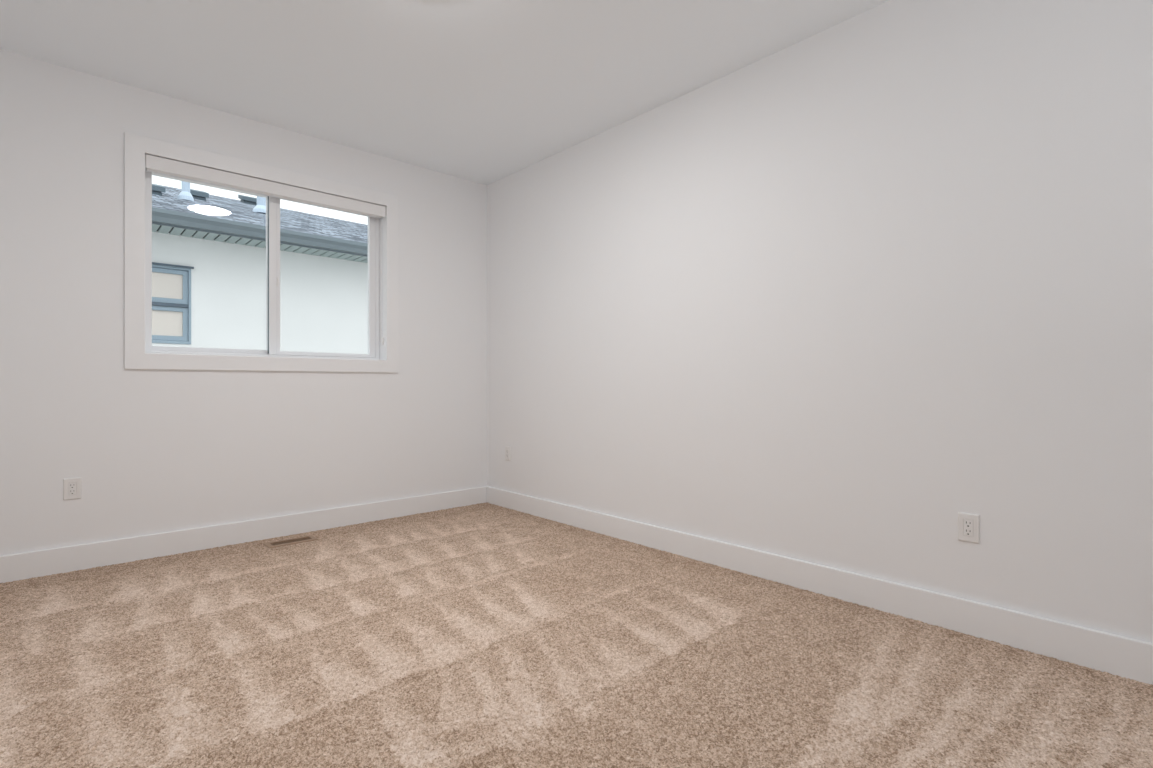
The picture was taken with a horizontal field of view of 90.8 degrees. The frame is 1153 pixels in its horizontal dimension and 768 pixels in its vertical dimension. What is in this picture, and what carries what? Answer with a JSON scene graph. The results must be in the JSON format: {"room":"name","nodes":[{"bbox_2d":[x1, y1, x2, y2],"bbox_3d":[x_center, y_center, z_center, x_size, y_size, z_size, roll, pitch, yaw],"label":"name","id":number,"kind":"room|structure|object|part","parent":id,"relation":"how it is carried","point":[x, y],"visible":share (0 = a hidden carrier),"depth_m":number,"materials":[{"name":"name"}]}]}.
{"room":"empty bedroom","nodes":[
{"label":"empty bedroom","id":0,"kind":"room"},
{"bbox_2d":[0,49,486,555],"bbox_3d":[-2.141,-0.200,3.822,3.947,3.040,0.220,0,0,-42],"label":"wall","id":1,"kind":"structure","parent":0,"point":[152,451],"depth_m":3.42,"materials":[{"name":"white paint"}]},
{"bbox_2d":[63,477,80,499],"bbox_3d":[-2.752,0.572,3.106,0.075,0.117,0.009,0,0,-42],"label":"electrical outlet","id":2,"kind":"object","parent":1,"relation":"attached to","point":[71,486],"visible":1,"depth_m":3.10,"materials":[{"name":"white plastic"}]},
{"bbox_2d":[68,482,75,494],"bbox_3d":[-2.751,0.572,3.104,0.033,0.067,0.004,0,0,-42],"label":"receptacle","id":3,"kind":"object","parent":2,"relation":"attached to","point":[71,485],"depth_m":3.10,"materials":[{"name":"white plastic"}]},
{"bbox_2d":[0,486,485,582],"bbox_3d":[-2.067,0.953,3.728,3.489,0.142,0.018,0,0,-42],"label":"baseboard","id":4,"kind":"structure","parent":1,"relation":"attached to","point":[26,565],"depth_m":3.54,"materials":[{"name":"white paint"}]},
{"bbox_2d":[124,132,398,372],"bbox_3d":[-2.050,-0.763,3.890,1.650,1.355,0.232,0,0,-42],"label":"window","id":5,"kind":"structure","parent":1,"relation":"in","point":[139,352],"depth_m":3.70,"materials":[{"name":"white paint"}]},
{"bbox_3d":[-2.361,-0.758,3.724,0.699,1.125,0.054,0,0,-43],"label":"fixed light frame","id":6,"kind":"part","parent":5,"relation":"part of","materials":[{"name":"white plastic"}]},
{"bbox_3d":[-2.094,-0.763,3.939,1.462,1.167,0.100,0,0,-43],"label":"frame","id":7,"kind":"part","parent":5,"relation":"part of","materials":[{"name":"white plastic"}]},
{"bbox_2d":[145,154,385,344],"bbox_3d":[-2.014,-0.820,3.853,1.458,1.044,0.106,0,0,-42],"label":"roller shade","id":8,"kind":"object","parent":5,"relation":"attached to","point":[153,164],"visible":0.94,"depth_m":3.73,"materials":[{"name":"white fabric"}]},
{"bbox_3d":[-2.039,-1.285,3.875,1.434,0.034,0.017,0,0,-43],"label":"rail","id":9,"kind":"part","parent":8,"relation":"part of","materials":[{"name":"white"}]},
{"bbox_3d":[-1.833,-0.758,4.141,0.743,1.115,0.040,0,0,-43],"label":"sliding sash","id":10,"kind":"part","parent":5,"relation":"part of","materials":[{"name":"white plastic"}]},
{"bbox_2d":[0,0,888,184],"bbox_3d":[-0.461,-1.820,1.988,3.947,0.200,5.194,0,0,-42],"label":"ceiling","id":11,"kind":"structure","parent":0,"point":[484,92],"depth_m":2.98,"materials":[{"name":"white paint"}]},
{"bbox_2d":[0,502,1152,767],"bbox_3d":[-0.461,1.020,1.988,3.507,0.010,4.754,0,0,-42],"label":"floor","id":12,"kind":"structure","parent":0,"point":[482,635],"depth_m":2.02,"materials":[{"name":"carpet"}]},
{"bbox_2d":[263,535,318,547],"bbox_3d":[-1.843,1.052,3.679,0.296,0.076,0.137,0,0,-42],"label":"floor vent","id":13,"kind":"object","parent":12,"relation":"in","point":[291,541],"visible":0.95,"depth_m":3.67,"materials":[{"name":"beige metal"}]},
{"bbox_2d":[487,0,1152,642],"bbox_3d":[0.988,-0.200,3.166,0.220,3.040,4.974,0,0,-42],"label":"wall","id":14,"kind":"structure","parent":0,"point":[876,279],"depth_m":2.59,"materials":[{"name":"white paint"}]},
{"bbox_2d":[505,446,510,460],"bbox_3d":[-0.568,0.574,4.694,0.009,0.117,0.075,0,0,-42],"label":"electrical outlet","id":15,"kind":"object","parent":14,"relation":"attached to","point":[507,449],"visible":1,"depth_m":4.69,"materials":[{"name":"white plastic"}]},
{"bbox_2d":[486,486,1152,684],"bbox_3d":[0.826,0.953,3.167,0.018,0.142,4.754,0,0,-42],"label":"baseboard","id":16,"kind":"structure","parent":14,"relation":"attached to","point":[1122,656],"depth_m":2.54,"materials":[{"name":"white paint"}]},
{"bbox_2d":[958,512,979,543],"bbox_3d":[1.602,0.588,2.325,0.009,0.117,0.075,0,0,-42],"label":"electrical outlet","id":17,"kind":"object","parent":14,"relation":"attached to","point":[968,524],"visible":1,"depth_m":2.32,"materials":[{"name":"white plastic"}]},
{"bbox_2d":[963,519,972,536],"bbox_3d":[1.601,0.588,2.324,0.004,0.067,0.033,0,0,-42],"label":"receptacle","id":18,"kind":"object","parent":17,"relation":"attached to","point":[967,523],"depth_m":2.32,"materials":[{"name":"white plastic"}]},
{"label":"outside","id":19,"kind":"structure","parent":0,"visible":0},
{"bbox_3d":[-7.373,1.670,12.487,34.000,0.200,19.626,0,0,-43],"label":"ground","id":20,"kind":"structure","parent":19,"visible":0},
{"bbox_2d":[152,181,367,353],"bbox_3d":[-5.330,-0.961,11.737,18.600,5.062,10.892,0,0,-42],"label":"house","id":21,"kind":"structure","parent":20,"relation":"on","point":[209,251],"depth_m":6.56,"materials":[{"name":"white paint"}]},
{"bbox_2d":[152,184,165,195],"bbox_3d":[-5.694,-2.595,7.546,0.360,0.239,0.320,0,0,-43],"label":"roof vent","id":22,"kind":"object","parent":21,"relation":"attached to","point":[156,189],"depth_m":7.51,"materials":[{"name":"grey plastic"}]},
{"bbox_3d":[-4.528,-1.041,5.875,0.770,0.270,0.010,0,0,-43],"label":"frosted pane","id":23,"kind":"part","parent":21,"relation":"part of","materials":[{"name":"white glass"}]},
{"bbox_3d":[-4.528,-0.643,5.875,0.770,0.270,0.010,0,0,-43],"label":"frosted pane","id":24,"kind":"part","parent":21,"relation":"part of","materials":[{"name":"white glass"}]},
{"bbox_3d":[-4.525,-1.038,5.872,0.856,0.362,0.048,0,0,-43],"label":"awning sash","id":25,"kind":"part","parent":21,"relation":"part of","materials":[{"name":"blue"}]},
{"bbox_3d":[-4.525,-0.640,5.872,0.856,0.362,0.048,0,0,-43],"label":"awning sash","id":26,"kind":"part","parent":21,"relation":"part of","materials":[{"name":"blue"}]},
{"bbox_2d":[190,189,208,200],"bbox_3d":[-5.680,-2.826,8.508,0.260,0.239,0.320,0,0,-43],"label":"roof vent","id":27,"kind":"object","parent":21,"relation":"attached to","point":[198,195],"depth_m":8.41,"materials":[{"name":"grey plastic"}]},
{"bbox_2d":[238,194,256,204],"bbox_3d":[-5.979,-3.354,10.404,0.300,0.239,0.320,0,0,-43],"label":"roof vent","id":28,"kind":"object","parent":21,"relation":"attached to","point":[243,199],"depth_m":10.29,"materials":[{"name":"grey plastic"}]}
]}

